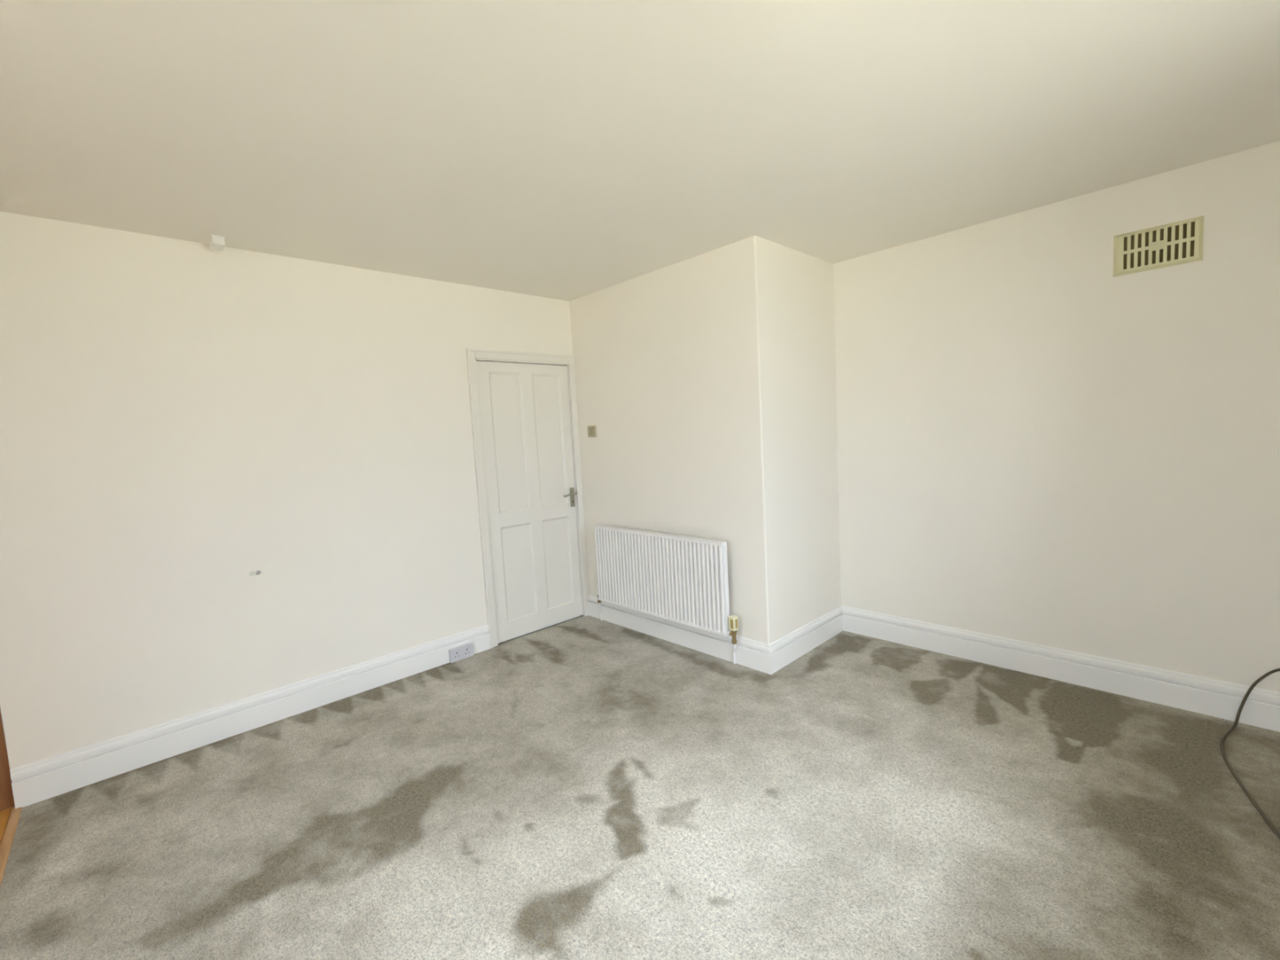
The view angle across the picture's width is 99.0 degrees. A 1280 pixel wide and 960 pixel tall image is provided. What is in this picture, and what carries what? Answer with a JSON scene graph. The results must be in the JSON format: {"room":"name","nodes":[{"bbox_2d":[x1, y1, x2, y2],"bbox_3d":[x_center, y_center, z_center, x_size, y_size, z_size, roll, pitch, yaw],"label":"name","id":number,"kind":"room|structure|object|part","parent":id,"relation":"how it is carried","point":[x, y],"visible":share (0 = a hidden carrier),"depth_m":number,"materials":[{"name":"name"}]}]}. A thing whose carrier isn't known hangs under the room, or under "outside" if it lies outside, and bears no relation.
{"room":"empty room","nodes":[
{"label":"empty room","id":0,"kind":"room"},
{"bbox_2d":[0,806,13,844],"bbox_3d":[-1.976,1.521,0.302,1.804,0.011,7.004,-8,7,-43],"label":"boards","id":1,"kind":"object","parent":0,"point":[4,814],"depth_m":2.23,"materials":[{"name":"orange wood"}]},
{"bbox_2d":[0,211,573,768],"bbox_3d":[-1.635,0.001,3.307,3.077,2.472,0.140,-8,7,-43],"label":"wall","id":2,"kind":"structure","parent":0,"point":[180,420],"depth_m":2.73,"materials":[{"name":"paint"}]},
{"bbox_2d":[0,806,22,887],"bbox_3d":[-1.194,1.433,0.807,0.032,0.014,4.150,-8,7,-43],"label":"trim","id":3,"kind":"structure","parent":2,"relation":"attached to","point":[6,845],"depth_m":2.11,"materials":[{"name":"brown wood"}]},
{"bbox_2d":[9,624,490,808],"bbox_3d":[-1.837,1.191,3.042,2.191,0.169,0.021,-8,7,-43],"label":"baseboard","id":4,"kind":"structure","parent":2,"relation":"attached to","point":[47,778],"depth_m":2.75,"materials":[{"name":"white wood"}]},
{"bbox_2d":[448,642,473,662],"bbox_3d":[-1.187,1.145,3.629,0.160,0.089,0.032,-8,7,-43],"label":"wall socket","id":5,"kind":"object","parent":4,"relation":"attached to","point":[465,651],"visible":1,"depth_m":3.62,"materials":[{"name":"grey plastic"}]},
{"bbox_2d":[248,570,261,576],"bbox_3d":[-2.012,0.489,2.857,0.050,0.025,0.014,-8,7,-43],"label":"hook","id":6,"kind":"object","parent":2,"relation":"attached to","point":[251,573],"visible":1,"depth_m":2.86,"materials":[{"name":"metal"}]},
{"bbox_2d":[466,347,589,648],"bbox_3d":[-0.815,0.108,4.057,0.885,2.065,0.195,-8,7,-43],"label":"door","id":7,"kind":"structure","parent":2,"relation":"in","point":[524,412],"depth_m":4.01,"materials":[{"name":"paint"}]},
{"bbox_3d":[-0.936,-0.266,3.905,0.257,0.992,0.036,-8,7,-43],"label":"panel","id":8,"kind":"part","parent":7,"relation":"part of","materials":[{"name":"paint"}]},
{"bbox_3d":[-0.886,0.666,3.984,0.257,0.689,0.036,-8,7,-43],"label":"panel","id":9,"kind":"part","parent":7,"relation":"part of","materials":[{"name":"paint"}]},
{"bbox_3d":[-0.689,-0.299,4.141,0.250,0.992,0.036,-8,7,-43],"label":"panel","id":10,"kind":"part","parent":7,"relation":"part of","materials":[{"name":"paint"}]},
{"bbox_3d":[-0.639,0.632,4.220,0.250,0.689,0.036,-8,7,-43],"label":"panel","id":11,"kind":"part","parent":7,"relation":"part of","materials":[{"name":"paint"}]},
{"bbox_3d":[-0.547,0.112,4.218,0.128,0.028,0.057,-8,7,-43],"label":"lever","id":12,"kind":"part","parent":7,"relation":"part of","materials":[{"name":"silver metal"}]},
{"bbox_2d":[0,614,1279,959],"bbox_3d":[-0.346,1.367,1.616,5.996,0.100,4.550,-8,7,-43],"label":"floor","id":13,"kind":"structure","parent":0,"point":[582,787],"depth_m":2.00,"materials":[{"name":"carpet"}]},
{"bbox_2d":[1220,668,1279,839],"bbox_3d":[2.293,0.998,1.843,1.395,0.316,0.452,-8,7,-43],"label":"power cable","id":14,"kind":"object","parent":13,"relation":"on","point":[1222,740],"visible":1,"depth_m":2.25,"materials":[{"name":"black plastic"}]},
{"bbox_2d":[0,0,1279,301],"bbox_3d":[-1.060,-1.210,1.858,6.076,0.120,5.890,-8,7,-43],"label":"ceiling","id":15,"kind":"structure","parent":0,"point":[568,150],"depth_m":1.81,"materials":[{"name":"paint"}]},
{"bbox_2d":[208,234,225,251],"bbox_3d":[-2.040,-1.142,2.637,0.052,0.043,0.113,-8,7,-43],"label":"ceiling box","id":16,"kind":"object","parent":15,"relation":"attached to","point":[216,242],"visible":1,"depth_m":2.61,"materials":[{"name":"white plastic"}]},
{"bbox_2d":[569,235,840,644],"bbox_3d":[0.433,-0.178,4.106,1.036,2.472,1.834,-8,7,-43],"label":"wall","id":17,"kind":"structure","parent":0,"point":[706,382],"depth_m":3.41,"materials":[{"name":"paint"}]},
{"bbox_2d":[587,425,596,437],"bbox_3d":[-0.368,-0.369,4.152,0.019,0.086,0.096,-8,7,-43],"label":"light switch","id":18,"kind":"object","parent":17,"relation":"attached to","point":[592,432],"visible":1,"depth_m":4.14,"materials":[{"name":"plastic"}]},
{"bbox_2d":[593,524,738,664],"bbox_3d":[0.119,0.730,3.729,0.106,0.762,1.334,-8,7,-43],"label":"radiator","id":19,"kind":"object","parent":17,"relation":"attached to","point":[679,579],"visible":1,"depth_m":3.58,"materials":[{"name":"metal"}]},
{"bbox_2d":[593,524,726,543],"bbox_3d":[0.084,0.363,3.672,0.048,0.017,1.201,-8,7,-43],"label":"radiator top","id":20,"kind":"object","parent":19,"relation":"attached to","point":[629,532],"depth_m":3.64,"materials":[{"name":"metal"}]},
{"bbox_3d":[0.516,0.641,3.265,0.036,0.545,0.004,-8,7,-43],"label":"panel","id":21,"kind":"part","parent":19,"relation":"part of","materials":[{"name":"metal"}]},
{"bbox_2d":[587,594,771,675],"bbox_3d":[0.169,1.021,3.782,0.021,0.169,1.715,-8,7,-43],"label":"baseboard","id":22,"kind":"structure","parent":17,"relation":"attached to","point":[749,653],"depth_m":3.61,"materials":[{"name":"white wood"}]},
{"bbox_2d":[768,605,843,674],"bbox_3d":[1.077,0.998,3.477,0.917,0.169,0.021,-8,7,-43],"label":"baseboard","id":23,"kind":"structure","parent":17,"relation":"attached to","point":[787,649],"depth_m":3.43,"materials":[{"name":"white wood"}]},
{"bbox_2d":[833,140,1279,692],"bbox_3d":[2.286,-0.168,2.813,0.140,2.472,2.596,-8,7,-43],"label":"wall","id":24,"kind":"structure","parent":0,"point":[1039,444],"depth_m":2.77,"materials":[{"name":"paint"}]},
{"bbox_2d":[841,605,1279,732],"bbox_3d":[2.241,0.984,2.905,0.021,0.169,2.456,-8,7,-43],"label":"baseboard","id":25,"kind":"structure","parent":24,"relation":"attached to","point":[1220,699],"depth_m":2.83,"materials":[{"name":"white wood"}]},
{"bbox_2d":[1113,215,1204,276],"bbox_3d":[2.359,-1.062,2.497,0.016,0.189,0.298,-8,7,-43],"label":"air vent","id":26,"kind":"object","parent":24,"relation":"in","point":[1180,242],"visible":1,"depth_m":2.49,"materials":[{"name":"plastic"}]},
{"bbox_3d":[-3.402,0.237,1.625,1.821,2.472,0.140,-8,7,-43],"label":"wall","id":27,"kind":"structure","parent":0,"visible":0},
{"bbox_2d":[0,707,14,810],"bbox_3d":[-3.041,0.415,1.978,0.848,2.020,0.138,-8,7,-43],"label":"door","id":28,"kind":"structure","parent":27,"relation":"in","point":[6,798],"depth_m":2.29,"materials":[{"name":"brown wood"}]}
]}

